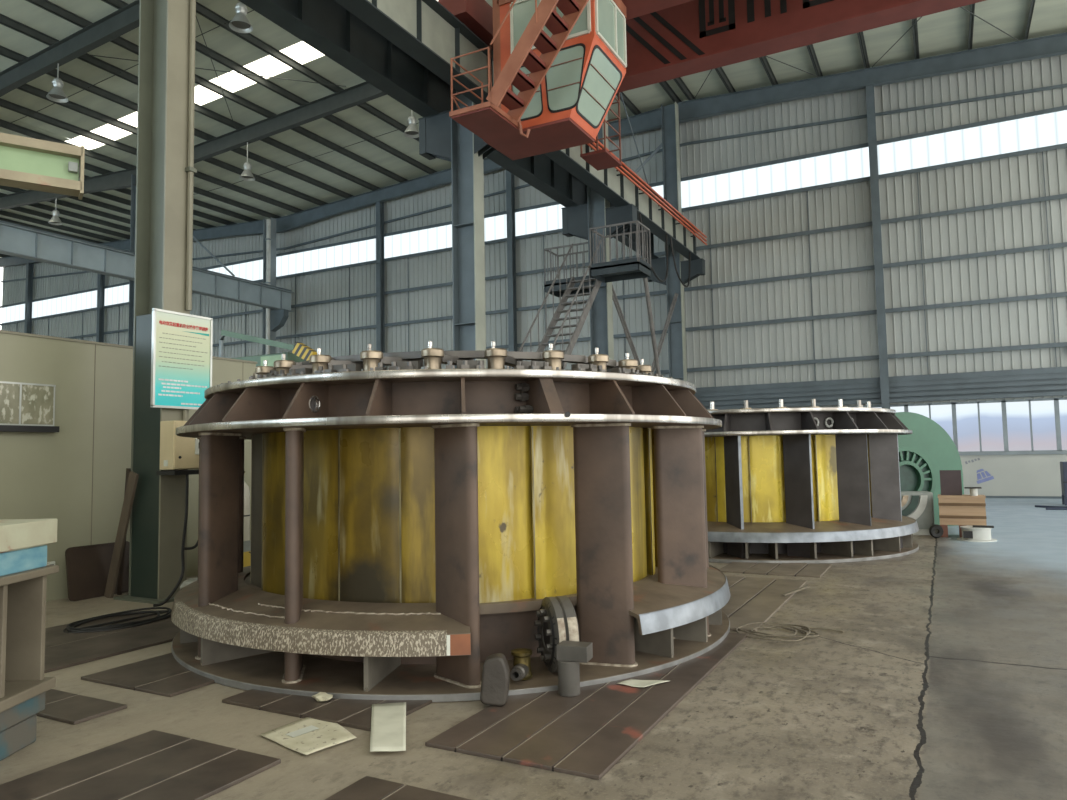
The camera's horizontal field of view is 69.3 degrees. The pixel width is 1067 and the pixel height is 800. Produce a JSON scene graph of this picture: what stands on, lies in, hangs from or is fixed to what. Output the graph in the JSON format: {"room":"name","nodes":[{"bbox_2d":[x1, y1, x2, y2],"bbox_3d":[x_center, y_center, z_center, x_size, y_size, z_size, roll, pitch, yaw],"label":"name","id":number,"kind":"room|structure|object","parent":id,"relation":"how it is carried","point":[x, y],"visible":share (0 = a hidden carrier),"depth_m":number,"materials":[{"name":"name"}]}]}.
{"room":"factory workshop","nodes":[
{"label":"factory workshop","id":0,"kind":"room"},
{"bbox_2d":[0,330,256,600],"bbox_3d":[-7.687,0.573,5.451,0.160,3.100,14.460,-3,-5,28],"label":"wall","id":1,"kind":"structure","parent":0,"point":[75,475],"depth_m":9.37,"materials":[{"name":"beige paint"}]},
{"bbox_2d":[0,381,59,432],"bbox_3d":[-5.822,0.082,8.771,0.120,0.560,0.810,-3,-5,28],"label":"display case","id":2,"kind":"object","parent":1,"relation":"attached to","point":[24,407],"visible":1,"depth_m":8.83,"materials":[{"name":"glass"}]},
{"bbox_2d":[0,54,1066,498],"bbox_3d":[-5.585,-3.454,34.776,66.005,15.182,0.300,-3,-5,28],"label":"wall","id":3,"kind":"structure","parent":0,"point":[972,164],"depth_m":27.14,"materials":[{"name":"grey metal"}]},
{"bbox_2d":[694,372,1066,396],"bbox_3d":[14.128,-0.641,24.001,21.400,0.170,0.200,-3,-5,28],"label":"trim","id":4,"kind":"structure","parent":3,"relation":"attached to","point":[1063,374],"depth_m":25.16,"materials":[{"name":"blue metal"}]},
{"bbox_2d":[696,367,1066,391],"bbox_3d":[14.132,-0.810,24.026,21.400,0.170,0.170,-3,-5,28],"label":"trim","id":5,"kind":"structure","parent":3,"relation":"attached to","point":[1051,369],"depth_m":25.18,"materials":[{"name":"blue metal"}]},
{"bbox_2d":[696,378,1066,400],"bbox_3d":[14.124,-0.473,23.976,21.400,0.170,0.230,-3,-5,28],"label":"trim","id":6,"kind":"structure","parent":3,"relation":"attached to","point":[1057,380],"depth_m":25.11,"materials":[{"name":"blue metal"}]},
{"bbox_2d":[700,384,1066,405],"bbox_3d":[14.120,-0.304,23.951,21.400,0.170,0.260,-3,-5,28],"label":"trim","id":7,"kind":"structure","parent":3,"relation":"attached to","point":[1050,386],"depth_m":24.99,"materials":[{"name":"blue metal"}]},
{"bbox_2d":[863,404,905,411],"bbox_3d":[11.561,1.010,25.442,1.360,1.690,0.150,-3,-5,28],"label":"window","id":8,"kind":"structure","parent":3,"relation":"in","point":[901,407],"depth_m":25.30,"materials":[{"name":"clear glass"}]},
{"bbox_2d":[704,389,1066,409],"bbox_3d":[14.116,-0.135,23.925,21.400,0.170,0.290,-3,-5,28],"label":"trim","id":9,"kind":"structure","parent":3,"relation":"attached to","point":[1064,391],"depth_m":24.82,"materials":[{"name":"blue metal"}]},
{"bbox_2d":[906,402,955,445],"bbox_3d":[12.762,0.944,24.807,1.360,1.690,0.150,-3,-5,28],"label":"window","id":10,"kind":"structure","parent":3,"relation":"in","point":[942,414],"depth_m":24.72,"materials":[{"name":"clear glass"}]},
{"bbox_2d":[953,400,1006,454],"bbox_3d":[13.963,0.878,24.172,1.360,1.690,0.150,-3,-5,28],"label":"window","id":11,"kind":"structure","parent":3,"relation":"in","point":[980,425],"depth_m":24.17,"materials":[{"name":"clear glass"}]},
{"bbox_2d":[977,469,993,483],"bbox_3d":[14.048,2.375,24.025,0.485,0.478,0.003,-3,-5,28],"label":"sticker","id":12,"kind":"object","parent":3,"relation":"attached to","point":[980,470],"visible":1,"depth_m":24.05,"materials":[{"name":"blue paper"}]},
{"bbox_2d":[1003,398,1059,454],"bbox_3d":[15.164,0.811,23.537,1.360,1.690,0.150,-3,-5,28],"label":"window","id":13,"kind":"structure","parent":3,"relation":"in","point":[1031,425],"depth_m":23.54,"materials":[{"name":"clear glass"}]},
{"bbox_2d":[1056,397,1066,453],"bbox_3d":[16.364,0.745,22.902,1.360,1.690,0.150,-3,-5,28],"label":"window","id":14,"kind":"structure","parent":3,"relation":"in","point":[1061,402],"depth_m":23.17,"materials":[{"name":"clear glass"}]},
{"bbox_2d":[0,498,1066,799],"bbox_3d":[-14.670,3.298,18.496,68.500,0.250,37.200,-3,-5,28],"label":"floor","id":15,"kind":"structure","parent":0,"point":[945,676],"depth_m":4.75,"materials":[{"name":"concrete"}]},
{"bbox_2d":[24,262,32,333],"bbox_3d":[-31.593,-1.565,48.149,0.320,14.229,0.340,-3,-5,28],"label":"wall post","id":16,"kind":"object","parent":15,"relation":"on","point":[29,267],"visible":0.23,"depth_m":48.46,"materials":[{"name":"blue metal"}]},
{"bbox_2d":[0,565,58,760],"bbox_3d":[-3.176,1.434,3.846,0.700,0.995,1.450,-1,-4,1],"label":"stand","id":17,"kind":"object","parent":15,"relation":"on","point":[24,686],"visible":0.96,"depth_m":4.47,"materials":[{"name":"grey paint"}]},
{"bbox_2d":[0,545,46,575],"bbox_3d":[-3.176,0.873,3.861,0.600,0.125,1.400,-1,-4,1],"label":"block","id":18,"kind":"object","parent":17,"relation":"on","point":[16,561],"visible":1,"depth_m":4.34,"materials":[{"name":"blue paint"}]},
{"bbox_2d":[0,519,57,552],"bbox_3d":[-3.173,0.737,3.890,0.650,0.150,1.440,-1,-4,1],"label":"block","id":19,"kind":"object","parent":18,"relation":"on","point":[15,534],"visible":1,"depth_m":4.35,"materials":[{"name":"beige paint"}]},
{"bbox_2d":[0,132,84,199],"bbox_3d":[-4.909,-0.114,4.955,3.430,4.300,0.632,2,-5,-35],"label":"crane","id":20,"kind":"object","parent":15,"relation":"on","point":[25,162],"visible":1,"depth_m":5.82,"materials":[{"name":"green metal"}]},
{"bbox_2d":[35,689,126,724],"bbox_3d":[-3.221,2.013,5.136,1.120,0.024,0.350,-3,-5,28],"label":"floor plate","id":21,"kind":"object","parent":15,"relation":"on","point":[66,707],"visible":0.62,"depth_m":4.99,"materials":[{"name":"metal"}]},
{"bbox_2d":[65,541,129,600],"bbox_3d":[-5.204,2.043,9.281,0.136,0.617,0.800,-3,-5,28],"label":"sheet","id":22,"kind":"object","parent":15,"relation":"on","point":[88,566],"visible":0.66,"depth_m":9.15,"materials":[{"name":"brown metal"}]},
{"bbox_2d":[96,274,104,342],"bbox_3d":[-25.144,-1.722,44.727,0.320,13.828,0.340,-3,-5,28],"label":"wall post","id":23,"kind":"object","parent":15,"relation":"on","point":[101,278],"visible":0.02,"depth_m":44.96,"materials":[{"name":"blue metal"}]},
{"bbox_2d":[44,612,179,672],"bbox_3d":[-4.327,2.123,6.427,1.550,0.024,3.100,-3,-5,28],"label":"floor plate","id":24,"kind":"object","parent":15,"relation":"on","point":[63,650],"visible":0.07,"depth_m":6.84,"materials":[{"name":"brown metal"}]},
{"bbox_2d":[63,607,171,632],"bbox_3d":[-3.985,2.198,7.867,0.744,0.060,1.537,-3,-5,28],"label":"coil","id":25,"kind":"object","parent":15,"relation":"on","point":[70,627],"visible":0.91,"depth_m":7.58,"materials":[{"name":"black rubber"}]},
{"bbox_2d":[104,471,138,597],"bbox_3d":[-4.837,1.593,9.062,0.606,1.511,0.038,-3,-5,31],"label":"plank","id":26,"kind":"object","parent":15,"relation":"on","point":[133,477],"visible":0.86,"depth_m":9.04,"materials":[{"name":"brown wood"}]},
{"bbox_2d":[117,468,130,594],"bbox_3d":[-4.945,1.589,9.330,0.214,1.526,0.036,-4,-5,35],"label":"plank","id":27,"kind":"object","parent":15,"relation":"on","point":[121,569],"visible":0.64,"depth_m":9.31,"materials":[{"name":"brown wood"}]},
{"bbox_2d":[128,175,135,345],"bbox_3d":[-15.550,-2.583,30.780,1.350,13.239,0.360,-3,-5,28],"label":"column","id":28,"kind":"structure","parent":15,"relation":"on","point":[133,178],"depth_m":31.23,"materials":[{"name":"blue metal"}]},
{"bbox_2d":[0,730,280,799],"bbox_3d":[-2.318,1.868,3.314,1.030,0.024,2.270,-3,-5,28],"label":"floor plate","id":29,"kind":"object","parent":15,"relation":"on","point":[154,764],"visible":1,"depth_m":3.93,"materials":[{"name":"brown metal"}]},
{"bbox_2d":[81,653,214,696],"bbox_3d":[-2.477,2.080,6.279,1.000,0.024,1.830,-3,-5,28],"label":"floor plate","id":30,"kind":"object","parent":15,"relation":"on","point":[162,675],"visible":0.45,"depth_m":5.65,"materials":[{"name":"brown metal"}]},
{"bbox_2d":[113,0,196,603],"bbox_3d":[-4.545,-4.776,9.573,2.140,14.237,0.560,-3,-5,28],"label":"column","id":31,"kind":"structure","parent":15,"relation":"on","point":[165,171],"depth_m":9.28,"materials":[{"name":"grey paint"}]},
{"bbox_2d":[156,410,198,474],"bbox_3d":[-4.061,0.491,9.051,0.310,0.760,0.560,-3,-5,28],"label":"control box","id":32,"kind":"object","parent":31,"relation":"attached to","point":[177,453],"visible":0.56,"depth_m":8.85,"materials":[{"name":"beige metal"}]},
{"bbox_2d":[153,475,188,606],"bbox_3d":[-4.045,1.553,8.654,0.097,1.437,0.442,-3,-5,28],"label":"cable","id":33,"kind":"object","parent":32,"relation":"hanging from","point":[187,476],"visible":1,"depth_m":8.77,"materials":[{"name":"black rubber"}]},
{"bbox_2d":[156,470,198,474],"bbox_3d":[-4.054,0.845,9.026,0.310,0.050,0.560,-3,-5,28],"label":"shelf","id":34,"kind":"object","parent":32,"relation":"attached to","point":[171,472],"depth_m":8.82,"materials":[{"name":"black metal"}]},
{"bbox_2d":[184,540,197,549],"bbox_3d":[-3.908,1.284,8.939,0.082,0.870,0.282,-3,-4,22],"label":"cable","id":35,"kind":"object","parent":32,"relation":"hanging from","point":[196,544],"visible":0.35,"depth_m":8.84,"materials":[{"name":"black rubber"}]},
{"bbox_2d":[195,438,198,454],"bbox_3d":[-3.906,0.545,9.084,0.014,0.190,0.170,-3,-5,28],"label":"switch plate","id":36,"kind":"object","parent":32,"relation":"attached to","point":[196,440],"depth_m":9.02,"materials":[{"name":"white plastic"}]},
{"bbox_2d":[150,308,212,409],"bbox_3d":[-4.148,-0.462,9.138,0.037,1.135,0.800,-3,-5,28],"label":"notice board","id":37,"kind":"object","parent":31,"relation":"attached to","point":[181,349],"visible":0.99,"depth_m":9.10,"materials":[{"name":"paper"}]},
{"bbox_2d":[239,0,657,258],"bbox_3d":[-3.279,-6.529,13.714,0.400,1.090,32.400,-3,-5,28],"label":"beam","id":38,"kind":"structure","parent":31,"relation":"on","point":[326,26],"depth_m":14.60,"materials":[{"name":"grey metal"}]},
{"bbox_2d":[334,0,699,259],"bbox_3d":[-1.924,-6.369,12.983,0.400,1.100,32.400,-3,-5,28],"label":"beam","id":39,"kind":"structure","parent":31,"relation":"on","point":[429,33],"depth_m":14.09,"materials":[{"name":"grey metal"}]},
{"bbox_2d":[587,143,706,244],"bbox_3d":[3.286,-5.890,22.377,0.222,0.044,12.100,-3,-5,28],"label":"bar","id":40,"kind":"object","parent":39,"relation":"attached to","point":[589,144],"visible":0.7,"depth_m":22.51,"materials":[{"name":"red metal"}]},
{"bbox_2d":[591,138,706,237],"bbox_3d":[3.281,-6.150,22.395,0.222,0.044,12.100,-3,-5,28],"label":"bar","id":41,"kind":"object","parent":39,"relation":"attached to","point":[599,143],"visible":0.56,"depth_m":22.52,"materials":[{"name":"red metal"}]},
{"bbox_2d":[591,142,706,241],"bbox_3d":[3.283,-6.020,22.386,0.222,0.044,12.100,-3,-5,28],"label":"bar","id":42,"kind":"object","parent":39,"relation":"attached to","point":[594,143],"visible":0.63,"depth_m":22.80,"materials":[{"name":"red metal"}]},
{"bbox_2d":[639,213,667,281],"bbox_3d":[3.649,-4.369,22.828,0.206,1.759,2.459,-3,-5,28],"label":"cable","id":43,"kind":"object","parent":39,"relation":"hanging from","point":[640,219],"visible":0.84,"depth_m":23.07,"materials":[{"name":"black rubber"}]},
{"bbox_2d":[670,237,690,286],"bbox_3d":[4.865,-4.396,25.187,0.160,1.424,2.154,-3,-5,28],"label":"cable","id":44,"kind":"object","parent":39,"relation":"hanging from","point":[683,284],"visible":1,"depth_m":24.78,"materials":[{"name":"black rubber"}]},
{"bbox_2d":[438,0,985,183],"bbox_3d":[8.827,-7.326,13.444,19.250,5.441,10.628,-3,-5,28],"label":"crane","id":45,"kind":"object","parent":39,"relation":"on","point":[560,66],"visible":0.97,"depth_m":13.89,"materials":[{"name":"metal"}]},
{"bbox_2d":[180,577,197,588],"bbox_3d":[-3.749,2.152,8.802,0.424,0.279,0.576,-3,-5,28],"label":"sack","id":46,"kind":"object","parent":15,"relation":"on","point":[190,580],"visible":0.13,"depth_m":8.61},
{"bbox_2d":[244,471,249,540],"bbox_3d":[-4.250,1.750,11.228,0.238,1.442,0.242,-3,-5,28],"label":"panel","id":47,"kind":"object","parent":15,"relation":"on","point":[246,488],"visible":0.08,"depth_m":11.19,"materials":[{"name":"white paint"}]},
{"bbox_2d":[243,540,250,566],"bbox_3d":[-3.894,2.190,10.730,0.070,0.480,1.100,-3,-5,28],"label":"guard","id":48,"kind":"object","parent":15,"relation":"on","point":[247,544],"visible":0.12,"depth_m":10.61,"materials":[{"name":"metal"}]},
{"bbox_2d":[219,330,316,366],"bbox_3d":[-5.990,0.632,18.683,3.314,4.783,1.612,-3,-5,28],"label":"machine","id":49,"kind":"object","parent":15,"relation":"on","point":[301,352],"visible":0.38,"depth_m":18.28,"materials":[{"name":"green metal"}]},
{"bbox_2d":[264,219,271,353],"bbox_3d":[-12.524,-2.120,36.402,0.240,13.000,0.240,-3,-5,28],"label":"downpipe","id":50,"kind":"object","parent":15,"relation":"on","point":[268,239],"visible":0.46,"depth_m":36.63,"materials":[{"name":"grey metal"}]},
{"bbox_2d":[262,217,288,354],"bbox_3d":[-12.313,-2.212,36.863,1.350,13.239,0.360,-3,-5,28],"label":"column","id":51,"kind":"structure","parent":15,"relation":"on","point":[278,318],"depth_m":37.17,"materials":[{"name":"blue metal"}]},
{"bbox_2d":[0,220,293,311],"bbox_3d":[-19.534,-5.678,22.766,0.400,1.070,33.200,-3,-5,28],"label":"beam","id":52,"kind":"structure","parent":51,"relation":"on","point":[16,240],"depth_m":29.09,"materials":[{"name":"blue metal"}]},
{"bbox_2d":[260,717,356,754],"bbox_3d":[-1.271,1.931,4.495,0.558,0.009,0.458,-5,-5,42],"label":"paper sheet","id":53,"kind":"object","parent":15,"relation":"on","point":[307,735],"visible":1,"depth_m":4.44,"materials":[{"name":"beige paper"}]},
{"bbox_2d":[222,689,432,730],"bbox_3d":[-1.271,1.984,5.229,1.280,0.024,0.960,-3,-5,28],"label":"floor plate","id":54,"kind":"object","parent":15,"relation":"on","point":[353,713],"visible":0.44,"depth_m":4.94,"materials":[{"name":"metal"}]},
{"bbox_2d":[312,692,332,701],"bbox_3d":[-1.371,1.938,5.044,0.167,0.046,0.105,-3,-5,28],"label":"crumpled paper","id":55,"kind":"object","parent":54,"relation":"on","point":[321,696],"visible":1,"depth_m":5.01,"materials":[{"name":"white paper"}]},
{"bbox_2d":[370,702,405,751],"bbox_3d":[-0.859,1.911,4.538,0.216,0.005,0.841,0,-4,-9],"label":"paper sheet","id":56,"kind":"object","parent":54,"relation":"on","point":[388,720],"visible":1,"depth_m":4.50,"materials":[{"name":"white paper"}]},
{"bbox_2d":[376,200,384,366],"bbox_3d":[-6.951,-2.489,35.092,0.320,13.351,0.340,-3,-5,28],"label":"wall post","id":57,"kind":"object","parent":15,"relation":"on","point":[380,295],"visible":0.48,"depth_m":35.27,"materials":[{"name":"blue metal"}]},
{"bbox_2d":[325,776,470,799],"bbox_3d":[-0.892,1.806,2.804,0.870,0.024,1.900,-3,-5,28],"label":"floor plate","id":58,"kind":"object","parent":15,"relation":"on","point":[366,788],"visible":1,"depth_m":3.64,"materials":[{"name":"brown metal"}]},
{"bbox_2d":[171,341,729,702],"bbox_3d":[-0.740,0.917,7.660,5.154,2.470,5.155,-3,-5,28],"label":"frame","id":59,"kind":"object","parent":15,"relation":"on","point":[411,525],"visible":0.99,"depth_m":5.80,"materials":[{"name":"metal"}]},
{"bbox_2d":[510,648,532,680],"bbox_3d":[-0.094,1.823,5.314,0.150,0.190,0.235,-2,-4,18],"label":"coupling","id":60,"kind":"object","parent":59,"relation":"on","point":[521,670],"visible":1,"depth_m":5.30,"materials":[{"name":"gold metal"}]},
{"bbox_2d":[534,596,579,672],"bbox_3d":[0.158,1.676,5.534,0.220,0.520,0.523,0,-4,-15],"label":"flange","id":61,"kind":"object","parent":59,"relation":"on","point":[557,621],"visible":0.85,"depth_m":5.39,"materials":[{"name":"grey metal"}]},
{"bbox_2d":[418,86,495,368],"bbox_3d":[-1.332,-4.408,15.612,2.140,14.237,0.560,-3,-5,28],"label":"column","id":62,"kind":"structure","parent":15,"relation":"on","point":[441,136],"depth_m":15.54,"materials":[{"name":"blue metal"}]},
{"bbox_2d":[506,170,516,368],"bbox_3d":[-0.861,-3.005,31.883,0.320,13.710,0.340,-3,-5,28],"label":"wall post","id":63,"kind":"object","parent":15,"relation":"on","point":[510,182],"visible":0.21,"depth_m":32.02,"materials":[{"name":"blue metal"}]},
{"bbox_2d":[510,239,601,369],"bbox_3d":[0.129,-0.842,18.644,0.930,7.536,6.245,-3,-5,28],"label":"stair","id":64,"kind":"structure","parent":15,"relation":"on","point":[596,286],"depth_m":20.22,"materials":[{"name":"grey metal"}]},
{"bbox_2d":[425,632,747,779],"bbox_3d":[0.625,1.967,5.469,1.045,0.024,3.260,-3,-5,28],"label":"floor plate","id":65,"kind":"object","parent":15,"relation":"on","point":[586,734],"visible":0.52,"depth_m":4.54,"materials":[{"name":"brown metal"}]},
{"bbox_2d":[480,653,509,705],"bbox_3d":[-0.246,1.788,4.949,0.181,0.309,0.178,-1,-4,2],"label":"block","id":66,"kind":"object","parent":65,"relation":"on","point":[496,672],"visible":1,"depth_m":4.87,"materials":[{"name":"grey metal"}]},
{"bbox_2d":[558,661,579,696],"bbox_3d":[0.234,1.826,5.096,0.144,0.220,0.144,-3,-5,28],"label":"stub","id":67,"kind":"object","parent":65,"relation":"on","point":[568,672],"visible":0.8,"depth_m":5.04,"materials":[{"name":"grey metal"}]},
{"bbox_2d":[556,640,592,662],"bbox_3d":[0.273,1.666,5.119,0.210,0.100,0.140,-2,-4,20],"label":"block","id":68,"kind":"object","parent":67,"relation":"on","point":[572,651],"visible":1,"depth_m":5.07,"materials":[{"name":"grey metal"}]},
{"bbox_2d":[616,679,667,686],"bbox_3d":[0.748,1.931,5.281,0.320,0.011,0.220,-3,-5,28],"label":"paper sheet","id":69,"kind":"object","parent":65,"relation":"on","point":[631,682],"visible":1,"depth_m":5.28,"materials":[{"name":"white paper"}]},
{"bbox_2d":[561,113,636,359],"bbox_3d":[1.858,-4.043,21.606,2.140,14.237,0.560,-3,-5,28],"label":"column","id":70,"kind":"structure","parent":15,"relation":"on","point":[577,220],"depth_m":21.53,"materials":[{"name":"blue metal"}]},
{"bbox_2d":[544,242,588,296],"bbox_3d":[1.185,-3.812,22.687,1.502,1.292,0.922,-3,-5,28],"label":"platform","id":71,"kind":"object","parent":70,"relation":"attached to","point":[556,287],"visible":0.49,"depth_m":22.55,"materials":[{"name":"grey metal"}]},
{"bbox_2d":[589,220,650,282],"bbox_3d":[2.317,-3.930,20.589,1.372,1.292,0.972,-3,-5,28],"label":"platform","id":72,"kind":"object","parent":70,"relation":"attached to","point":[631,268],"visible":1,"depth_m":20.38,"materials":[{"name":"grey metal"}]},
{"bbox_2d":[643,277,660,376],"bbox_3d":[3.742,-0.044,22.503,0.120,6.345,4.165,-2,-4,19],"label":"prop","id":73,"kind":"object","parent":15,"relation":"on","point":[645,280],"visible":0.35,"depth_m":21.42,"materials":[{"name":"grey metal"}]},
{"bbox_2d":[646,102,704,380],"bbox_3d":[5.094,-3.672,27.688,2.140,14.237,0.560,-3,-5,28],"label":"column","id":74,"kind":"structure","parent":15,"relation":"on","point":[670,144],"depth_m":27.77,"materials":[{"name":"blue metal"}]},
{"bbox_2d":[612,285,677,375],"bbox_3d":[3.624,-0.527,24.365,0.098,6.899,6.691,-3,-5,28],"label":"brace","id":75,"kind":"object","parent":74,"relation":"attached to","point":[614,297],"depth_m":23.42,"materials":[{"name":"grey metal"}]},
{"bbox_2d":[722,576,806,631],"bbox_3d":[2.101,2.145,8.354,1.200,0.022,2.870,-3,-5,28],"label":"floor plate","id":76,"kind":"object","parent":15,"relation":"on","point":[752,599],"visible":0.49,"depth_m":8.24,"materials":[{"name":"metal"}]},
{"bbox_2d":[782,586,808,595],"bbox_3d":[2.906,2.115,8.563,0.576,0.033,0.035,3,-6,-45],"label":"wood sliver","id":77,"kind":"object","parent":76,"relation":"on","point":[804,587],"visible":1,"depth_m":8.54,"materials":[{"name":"wood"}]},
{"bbox_2d":[719,562,830,577],"bbox_3d":[3.264,2.270,10.433,1.300,0.022,1.100,-3,-5,28],"label":"floor plate","id":78,"kind":"object","parent":15,"relation":"on","point":[784,569],"visible":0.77,"depth_m":10.29,"materials":[{"name":"metal"}]},
{"bbox_2d":[736,622,842,641],"bbox_3d":[2.198,2.018,6.702,0.857,0.027,0.683,-3,-5,28],"label":"rope","id":79,"kind":"object","parent":15,"relation":"on","point":[780,625],"visible":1,"depth_m":6.72,"materials":[{"name":"grey fabric"}]},
{"bbox_2d":[704,399,918,563],"bbox_3d":[3.785,1.301,13.448,5.159,2.358,5.159,-1,-4,4],"label":"frame","id":80,"kind":"object","parent":15,"relation":"on","point":[815,484],"visible":0.62,"depth_m":11.50,"materials":[{"name":"metal"}]},
{"bbox_2d":[865,82,889,408],"bbox_3d":[11.394,-3.701,25.404,0.320,13.749,0.340,-3,-5,28],"label":"wall post","id":81,"kind":"object","parent":15,"relation":"on","point":[870,98],"visible":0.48,"depth_m":25.38,"materials":[{"name":"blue metal"}]},
{"bbox_2d":[901,491,937,534],"bbox_3d":[6.839,2.113,14.501,1.280,0.780,0.520,-2,-4,16],"label":"block","id":82,"kind":"object","parent":15,"relation":"on","point":[918,505],"visible":0.39,"depth_m":14.20,"materials":[{"name":"white metal"}]},
{"bbox_2d":[895,412,963,525],"bbox_3d":[7.535,1.409,15.714,2.540,2.330,1.350,0,-4,-10],"label":"motor housing","id":83,"kind":"object","parent":15,"relation":"on","point":[929,449],"visible":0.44,"depth_m":15.70,"materials":[{"name":"green metal"}]},
{"bbox_2d":[929,524,943,537],"bbox_3d":[7.121,2.319,13.653,0.240,0.238,0.100,-2,-4,8],"label":"wheel","id":84,"kind":"object","parent":15,"relation":"on","point":[933,528],"visible":1,"depth_m":13.62,"materials":[{"name":"black rubber"}]},
{"bbox_2d":[938,494,986,536],"bbox_3d":[7.675,2.076,13.826,0.740,0.730,0.540,-3,-5,28],"label":"wooden crate","id":85,"kind":"object","parent":15,"relation":"on","point":[961,510],"visible":0.84,"depth_m":13.62,"materials":[{"name":"brown wood"}]},
{"bbox_2d":[940,470,961,494],"bbox_3d":[7.569,1.499,14.008,0.340,0.450,0.030,-3,-5,28],"label":"board","id":86,"kind":"object","parent":85,"relation":"on","point":[950,480],"visible":1,"depth_m":13.99,"materials":[{"name":"brown wood"}]},
{"bbox_2d":[964,487,981,495],"bbox_3d":[7.811,1.625,13.725,0.260,0.150,0.200,-3,-5,28],"label":"tin","id":87,"kind":"object","parent":85,"relation":"on","point":[973,490],"visible":1,"depth_m":13.67,"materials":[{"name":"white metal"}]},
{"bbox_2d":[957,525,996,541],"bbox_3d":[7.589,2.276,13.236,0.600,0.250,0.600,-3,-5,28],"label":"drum","id":88,"kind":"object","parent":15,"relation":"on","point":[974,533],"visible":1,"depth_m":13.06,"materials":[{"name":"white metal"}]},
{"bbox_2d":[1035,505,1066,507],"bbox_3d":[13.265,2.723,19.661,0.060,0.052,0.894,2,-5,-35],"label":"rod","id":89,"kind":"object","parent":15,"relation":"on","point":[1042,506],"visible":1,"depth_m":19.71,"materials":[{"name":"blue metal"}]},
{"bbox_2d":[1046,508,1066,509],"bbox_3d":[13.138,2.682,19.050,0.873,0.052,0.060,-2,-4,15],"label":"rod","id":90,"kind":"object","parent":15,"relation":"on","point":[1046,508],"visible":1,"depth_m":19.08,"materials":[{"name":"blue metal"}]},
{"bbox_2d":[1060,462,1066,505],"bbox_3d":[14.614,2.211,20.500,0.970,1.150,0.610,-3,-5,28],"label":"base cabinet","id":91,"kind":"object","parent":15,"relation":"on","point":[1063,465],"visible":1,"depth_m":20.48,"materials":[{"name":"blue metal"}]},
{"bbox_2d":[0,0,1066,267],"bbox_3d":[-15.169,-10.872,19.569,68.000,2.542,37.100,-3,-5,28],"label":"ceiling","id":92,"kind":"structure","parent":0,"point":[324,142],"depth_m":27.04,"materials":[{"name":"metal"}]},
{"bbox_2d":[48,198,62,224],"bbox_3d":[-21.067,-8.352,34.068,0.560,1.148,0.560,-3,-5,28],"label":"lamp","id":93,"kind":"object","parent":92,"relation":"hanging from","point":[55,220],"visible":1,"depth_m":33.97,"materials":[{"name":"metal"}]},
{"bbox_2d":[46,63,68,102],"bbox_3d":[-13.927,-9.345,22.615,0.560,1.061,0.560,-3,-5,28],"label":"lamp","id":94,"kind":"object","parent":92,"relation":"hanging from","point":[56,94],"visible":1,"depth_m":22.55,"materials":[{"name":"metal"}]},
{"bbox_2d":[65,139,94,149],"bbox_3d":[-29.356,-9.893,36.020,27.490,1.512,1.000,-3,-5,28],"label":"roof light","id":95,"kind":"object","parent":92,"relation":"attached to","point":[67,141],"depth_m":29.57,"materials":[{"name":"white glass"}]},
{"bbox_2d":[193,236,234,275],"bbox_3d":[-15.558,-7.082,37.071,3.462,2.778,0.100,-3,-5,28],"label":"rod","id":96,"kind":"object","parent":92,"relation":"attached to","point":[194,238],"visible":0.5,"depth_m":36.85,"materials":[{"name":"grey metal"}]},
{"bbox_2d":[229,2,252,32],"bbox_3d":[-7.220,-9.913,19.081,0.560,1.456,0.560,-3,-5,28],"label":"lamp","id":97,"kind":"object","parent":92,"relation":"hanging from","point":[239,23],"visible":0.98,"depth_m":18.99,"materials":[{"name":"metal"}]},
{"bbox_2d":[239,142,254,180],"bbox_3d":[-10.558,-8.845,28.506,0.560,1.372,0.560,-3,-5,28],"label":"lamp","id":98,"kind":"object","parent":92,"relation":"hanging from","point":[246,175],"visible":1,"depth_m":28.41,"materials":[{"name":"metal"}]},
{"bbox_2d":[403,110,418,137],"bbox_3d":[-3.940,-9.430,25.020,0.560,1.712,0.560,-3,-5,28],"label":"lamp","id":99,"kind":"object","parent":92,"relation":"hanging from","point":[411,131],"visible":0.91,"depth_m":24.91,"materials":[{"name":"metal"}]},
{"bbox_2d":[635,143,661,172],"bbox_3d":[4.483,-9.635,28.718,1.556,2.193,0.120,-3,-5,28],"label":"strut","id":100,"kind":"object","parent":92,"relation":"attached to","point":[656,150],"visible":0.48,"depth_m":28.72,"materials":[{"name":"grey metal"}]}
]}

